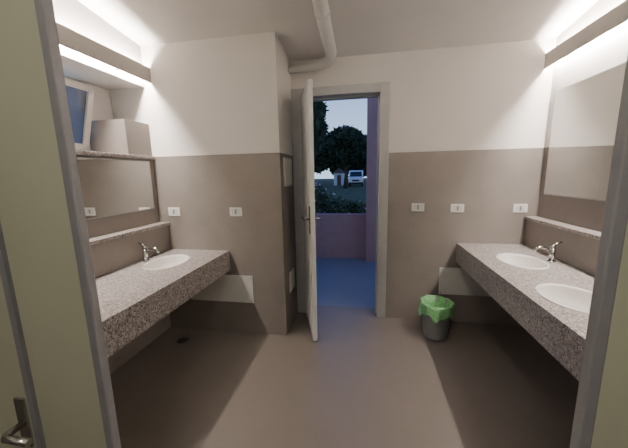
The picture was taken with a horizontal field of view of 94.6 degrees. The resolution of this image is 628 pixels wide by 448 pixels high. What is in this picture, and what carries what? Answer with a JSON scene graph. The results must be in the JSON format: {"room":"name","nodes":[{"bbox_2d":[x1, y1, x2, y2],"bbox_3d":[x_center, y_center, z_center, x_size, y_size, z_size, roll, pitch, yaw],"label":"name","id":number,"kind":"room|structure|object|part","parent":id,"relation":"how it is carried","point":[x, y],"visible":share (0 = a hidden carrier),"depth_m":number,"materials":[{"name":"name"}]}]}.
{"room":"public restroom","nodes":[
{"label":"public restroom","id":0,"kind":"room"},
{"bbox_2d":[34,0,120,447],"bbox_3d":[-0.580,0.189,0.752,0.026,2.400,0.024,0,10,10],"label":"door frame","id":1,"kind":"structure","parent":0,"point":[45,14],"depth_m":0.71,"materials":[{"name":"grey metal"}]},
{"bbox_2d":[53,0,170,373],"bbox_3d":[-2.091,-0.214,0.927,0.560,3.200,3.760,0,10,10],"label":"wall","id":2,"kind":"structure","parent":0,"point":[72,14],"depth_m":2.31,"materials":[{"name":"white paint"}]},
{"bbox_2d":[64,76,94,150],"bbox_3d":[-1.946,-0.783,1.869,0.232,0.600,1.130,0,10,10],"label":"window","id":3,"kind":"structure","parent":2,"relation":"in","point":[80,96],"depth_m":2.29,"materials":[{"name":"white plastic"}]},
{"bbox_2d":[56,22,151,82],"bbox_3d":[-1.620,-1.165,1.734,0.075,0.125,1.707,0,10,10],"label":"trough","id":4,"kind":"object","parent":2,"relation":"attached to","point":[69,38],"visible":0.67,"depth_m":2.07,"materials":[{"name":"metal"}]},
{"bbox_2d":[76,150,154,159],"bbox_3d":[-1.782,-0.494,2.034,0.385,0.030,1.410,0,10,10],"label":"window sill","id":5,"kind":"structure","parent":2,"relation":"attached to","point":[78,152],"depth_m":2.23,"materials":[{"name":"stone"}]},
{"bbox_2d":[90,119,151,155],"bbox_3d":[-1.700,-0.745,2.558,0.358,0.285,0.278,0,10,10],"label":"tiled boxing","id":6,"kind":"object","parent":5,"relation":"on","point":[122,136],"visible":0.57,"depth_m":2.43,"materials":[{"name":"tile"}]},
{"bbox_2d":[77,157,154,219],"bbox_3d":[-1.635,-0.219,1.871,0.014,0.435,1.650,0,10,10],"label":"wall mirror","id":7,"kind":"object","parent":2,"relation":"attached to","point":[110,187],"visible":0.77,"depth_m":2.27,"materials":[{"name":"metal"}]},
{"bbox_2d":[89,222,230,357],"bbox_3d":[-1.282,0.475,1.944,0.695,0.703,1.740,0,10,10],"label":"countertop","id":8,"kind":"structure","parent":2,"relation":"attached to","point":[140,279],"depth_m":2.07,"materials":[{"name":"stone"}]},
{"bbox_2d":[138,242,158,261],"bbox_3d":[-1.365,0.231,2.401,0.187,0.160,0.051,0,10,10],"label":"faucet","id":9,"kind":"object","parent":8,"relation":"on","point":[143,251],"depth_m":2.40,"materials":[{"name":"silver metal"}]},
{"bbox_2d":[143,254,190,269],"bbox_3d":[-1.224,0.520,2.449,0.382,0.445,0.429,-10,13,-43],"label":"washbasin","id":10,"kind":"object","parent":8,"relation":"in","point":[154,261],"depth_m":2.50,"materials":[{"name":"ceramic"}]},
{"bbox_3d":[-1.660,0.205,0.944,0.290,2.350,0.020,0,10,10],"label":"partition panel","id":11,"kind":"object","parent":2,"relation":"attached to","visible":0},
{"bbox_2d":[0,221,46,447],"bbox_3d":[-1.148,0.209,0.822,0.760,2.240,0.092,0,10,10],"label":"door","id":12,"kind":"structure","parent":11,"relation":"attached to","point":[20,420],"depth_m":0.83,"materials":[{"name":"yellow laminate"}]},
{"bbox_3d":[-0.822,0.589,0.819,0.110,0.160,0.068,0,10,10],"label":"lever handle","id":13,"kind":"part","parent":12,"relation":"part of","materials":[{"name":"silver metal"}]},
{"bbox_2d":[110,31,556,334],"bbox_3d":[0.080,-0.572,2.771,4.200,3.200,0.680,0,10,10],"label":"wall","id":14,"kind":"structure","parent":0,"point":[468,124],"depth_m":2.65,"materials":[{"name":"beige paint"}]},
{"bbox_2d":[168,207,180,215],"bbox_3d":[-1.320,-0.116,2.738,0.120,0.080,0.014,0,10,10],"label":"wall socket","id":15,"kind":"object","parent":14,"relation":"attached to","point":[173,211],"visible":1,"depth_m":2.73,"materials":[{"name":"white plastic"}]},
{"bbox_2d":[191,275,253,302],"bbox_3d":[-0.895,0.617,2.793,0.650,0.270,0.008,0,10,10],"label":"access panel","id":16,"kind":"object","parent":14,"relation":"attached to","point":[229,288],"visible":0.74,"depth_m":2.78,"materials":[{"name":"silver metal"}]},
{"bbox_2d":[229,207,241,215],"bbox_3d":[-0.709,-0.111,2.632,0.120,0.080,0.014,0,10,10],"label":"wall socket","id":17,"kind":"object","parent":14,"relation":"attached to","point":[234,211],"visible":1,"depth_m":2.63,"materials":[{"name":"white plastic"}]},
{"bbox_2d":[283,157,291,186],"bbox_3d":[-0.244,-0.489,2.739,0.013,0.260,0.280,0,10,10],"label":"electrical panel","id":18,"kind":"object","parent":14,"relation":"attached to","point":[287,163],"visible":1,"depth_m":2.69,"materials":[{"name":"white plastic"}]},
{"bbox_2d":[289,268,294,292],"bbox_3d":[-0.220,0.564,2.927,0.013,0.200,0.180,0,10,10],"label":"junction box cover","id":19,"kind":"object","parent":14,"relation":"attached to","point":[291,274],"visible":1,"depth_m":2.88,"materials":[{"name":"white plastic"}]},
{"bbox_2d":[301,79,317,340],"bbox_3d":[-0.048,-0.080,2.721,0.048,2.228,0.562,-3,10,-8],"label":"leaf","id":20,"kind":"object","parent":14,"relation":"attached to","point":[307,95],"visible":0.98,"depth_m":2.54,"materials":[{"name":"white wood"}]},
{"bbox_2d":[301,206,321,233],"bbox_3d":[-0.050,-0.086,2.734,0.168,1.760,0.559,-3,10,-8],"label":"handle","id":21,"kind":"object","parent":20,"relation":"attached to","point":[302,217],"visible":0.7,"depth_m":2.47,"materials":[{"name":"silver metal"}]},
{"bbox_2d":[291,82,389,317],"bbox_3d":[0.280,-0.182,3.049,0.945,2.330,0.222,0,10,10],"label":"door frame","id":22,"kind":"structure","parent":14,"relation":"attached to","point":[381,91],"depth_m":2.89,"materials":[{"name":"metal"}]},
{"bbox_2d":[411,203,423,210],"bbox_3d":[1.008,-0.163,2.816,0.120,0.080,0.014,0,10,10],"label":"wall socket","id":23,"kind":"object","parent":14,"relation":"attached to","point":[414,206],"visible":1,"depth_m":2.81,"materials":[{"name":"white plastic"}]},
{"bbox_2d":[450,204,463,211],"bbox_3d":[1.363,-0.150,2.756,0.120,0.080,0.014,0,10,10],"label":"wall socket","id":24,"kind":"object","parent":14,"relation":"attached to","point":[454,207],"visible":1,"depth_m":2.75,"materials":[{"name":"white plastic"}]},
{"bbox_2d":[438,267,489,295],"bbox_3d":[1.527,0.571,2.855,0.560,0.280,0.008,0,10,10],"label":"access panel","id":25,"kind":"object","parent":14,"relation":"attached to","point":[452,281],"visible":0.5,"depth_m":2.87,"materials":[{"name":"silver metal"}]},
{"bbox_2d":[513,204,527,211],"bbox_3d":[1.895,-0.145,2.663,0.120,0.080,0.014,0,10,10],"label":"wall socket","id":26,"kind":"object","parent":14,"relation":"attached to","point":[516,207],"visible":1,"depth_m":2.66,"materials":[{"name":"white plastic"}]},
{"bbox_2d":[78,0,597,61],"bbox_3d":[-0.277,-1.607,0.667,4.200,0.842,4.540,0,10,10],"label":"ceiling","id":27,"kind":"structure","parent":0,"point":[360,27],"depth_m":2.20,"materials":[{"name":"paint"}]},
{"bbox_2d":[288,0,335,73],"bbox_3d":[-0.363,-1.388,0.652,0.473,0.628,4.221,0,10,10],"label":"ceiling pipe","id":28,"kind":"object","parent":27,"relation":"attached to","point":[321,8],"depth_m":2.27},
{"bbox_2d":[110,257,578,447],"bbox_3d":[0.347,1.227,2.057,6.400,0.120,6.500,0,10,10],"label":"floor","id":29,"kind":"structure","parent":0,"point":[368,380],"depth_m":2.09,"materials":[{"name":"tile"}]},
{"bbox_2d":[177,337,188,343],"bbox_3d":[-1.223,1.086,2.709,0.110,0.005,0.110,0,10,10],"label":"floor drain","id":30,"kind":"object","parent":29,"relation":"on","point":[182,340],"visible":1,"depth_m":2.70,"materials":[{"name":"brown metal"}]},
{"bbox_2d":[0,0,627,447],"bbox_3d":[0.422,0.222,0.582,2.485,2.350,0.020,0,10,10],"label":"wall","id":31,"kind":"structure","parent":29,"relation":"on","point":[34,215],"depth_m":0.72,"materials":[{"name":"beige paint"}]},
{"bbox_3d":[1.102,0.228,0.464,1.104,2.350,0.020,0,10,10],"label":"panel","id":32,"kind":"part","parent":31,"relation":"part of","materials":[{"name":"beige paint"}]},
{"bbox_2d":[366,98,377,261],"bbox_3d":[1.259,-0.724,4.932,0.720,2.970,0.350,0,10,10],"label":"pillar","id":33,"kind":"object","parent":29,"relation":"on","point":[372,103],"visible":0.07,"depth_m":4.80,"materials":[{"name":"paint"}]},
{"bbox_2d":[316,213,365,258],"bbox_3d":[-0.657,0.262,5.490,3.230,0.920,0.150,0,10,10],"label":"wall","id":34,"kind":"structure","parent":33,"relation":"attached to","point":[338,235],"depth_m":5.21,"materials":[{"name":"pink paint"}]},
{"bbox_2d":[418,295,454,340],"bbox_3d":[1.128,0.871,2.692,0.304,0.338,0.306,0,10,10],"label":"trash bin","id":35,"kind":"object","parent":29,"relation":"on","point":[436,311],"visible":1,"depth_m":2.62,"materials":[{"name":"plastic"}]},
{"bbox_2d":[537,0,627,231],"bbox_3d":[1.743,-0.223,0.500,0.140,3.200,4.240,0,10,10],"label":"wall","id":36,"kind":"structure","parent":0,"point":[610,49],"depth_m":2.11,"materials":[{"name":"white paint"}]},
{"bbox_2d":[456,216,600,380],"bbox_3d":[1.532,0.459,1.696,0.675,0.703,2.220,0,10,10],"label":"countertop","id":37,"kind":"structure","parent":36,"relation":"attached to","point":[545,282],"depth_m":1.89,"materials":[{"name":"stone"}]},
{"bbox_2d":[496,253,549,269],"bbox_3d":[1.619,0.491,2.265,0.429,0.445,0.382,-6,11,-26],"label":"washbasin","id":38,"kind":"object","parent":37,"relation":"in","point":[512,261],"depth_m":2.31,"materials":[{"name":"ceramic"}]},
{"bbox_2d":[533,241,561,262],"bbox_3d":[1.744,0.205,2.171,0.187,0.160,0.051,0,10,10],"label":"faucet","id":39,"kind":"object","parent":37,"relation":"on","point":[551,259],"depth_m":2.16,"materials":[{"name":"silver metal"}]},
{"bbox_2d":[535,283,591,313],"bbox_3d":[1.425,0.614,1.563,0.382,0.445,0.429,-10,13,-43],"label":"washbasin","id":40,"kind":"object","parent":37,"relation":"in","point":[566,298],"depth_m":1.68,"materials":[{"name":"ceramic"}]},
{"bbox_2d":[544,61,625,200],"bbox_3d":[1.833,-0.502,1.451,0.014,0.850,2.110,0,10,10],"label":"wall mirror","id":41,"kind":"object","parent":36,"relation":"attached to","point":[585,111],"visible":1,"depth_m":2.07,"materials":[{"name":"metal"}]},
{"bbox_2d":[544,0,627,68],"bbox_3d":[1.795,-1.189,1.379,0.075,0.120,2.187,0,10,10],"label":"trough","id":42,"kind":"object","parent":36,"relation":"attached to","point":[618,15],"visible":1,"depth_m":1.96,"materials":[{"name":"metal"}]},
{"bbox_2d":[569,54,627,447],"bbox_3d":[0.546,0.199,0.557,0.024,2.400,0.024,0,10,10],"label":"door frame","id":43,"kind":"structure","parent":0,"point":[614,224],"depth_m":0.54,"materials":[{"name":"grey metal"}]},
{"label":"outside","id":44,"kind":"structure","parent":0,"visible":0},
{"bbox_2d":[314,178,365,212],"bbox_3d":[10.697,-8.829,61.119,120.000,0.180,114.700,0,10,10],"label":"ground","id":45,"kind":"structure","parent":44,"point":[354,192],"depth_m":29.34,"materials":[{"name":"green plant"}]},
{"bbox_2d":[313,101,329,157],"bbox_3d":[-1.522,-4.082,16.184,4.894,5.990,3.747,0,10,10],"label":"tree","id":46,"kind":"object","parent":45,"relation":"on","point":[320,129],"visible":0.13,"depth_m":15.18,"materials":[{"name":"green plant"}]},
{"bbox_2d":[314,133,328,173],"bbox_3d":[-0.885,-11.330,47.566,13.108,9.771,7.274,0,10,10],"label":"tree","id":47,"kind":"object","parent":45,"relation":"on","point":[319,167],"visible":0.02,"depth_m":46.26,"materials":[{"name":"green plant"}]},
{"bbox_2d":[333,168,344,184],"bbox_3d":[3.872,-7.230,44.415,1.900,2.520,2.400,0,10,10],"label":"garden shed","id":48,"kind":"object","parent":45,"relation":"on","point":[339,174],"visible":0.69,"depth_m":43.44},
{"bbox_2d":[314,182,365,212],"bbox_3d":[0.311,-0.115,5.896,1.756,1.497,0.755,0,10,10],"label":"flowering bush","id":49,"kind":"object","parent":45,"relation":"on","point":[342,205],"visible":0.43,"depth_m":5.73,"materials":[{"name":"green plant"}]},
{"bbox_2d":[314,124,366,188],"bbox_3d":[3.958,-7.676,33.040,9.968,7.224,5.219,0,10,10],"label":"tree","id":50,"kind":"object","parent":45,"relation":"on","point":[345,147],"visible":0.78,"depth_m":31.62,"materials":[{"name":"green plant"}]},
{"bbox_2d":[323,167,364,175],"bbox_3d":[6.572,-15.284,73.254,16.631,8.695,7.772,0,10,10],"label":"tree","id":51,"kind":"object","parent":45,"relation":"on","point":[332,170],"visible":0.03,"depth_m":72.05,"materials":[{"name":"green plant"}]},
{"bbox_2d":[348,170,364,186],"bbox_3d":[5.747,-6.221,39.482,2.230,2.100,4.880,0,10,10],"label":"van","id":52,"kind":"object","parent":45,"relation":"on","point":[355,176],"visible":0.96,"depth_m":37.75,"materials":[{"name":"paint"}]},
{"bbox_2d":[351,166,366,176],"bbox_3d":[12.616,-12.528,57.530,13.902,8.256,6.918,0,10,10],"label":"tree","id":53,"kind":"object","parent":45,"relation":"on","point":[353,167],"visible":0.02,"depth_m":56.86,"materials":[{"name":"green plant"}]}
]}

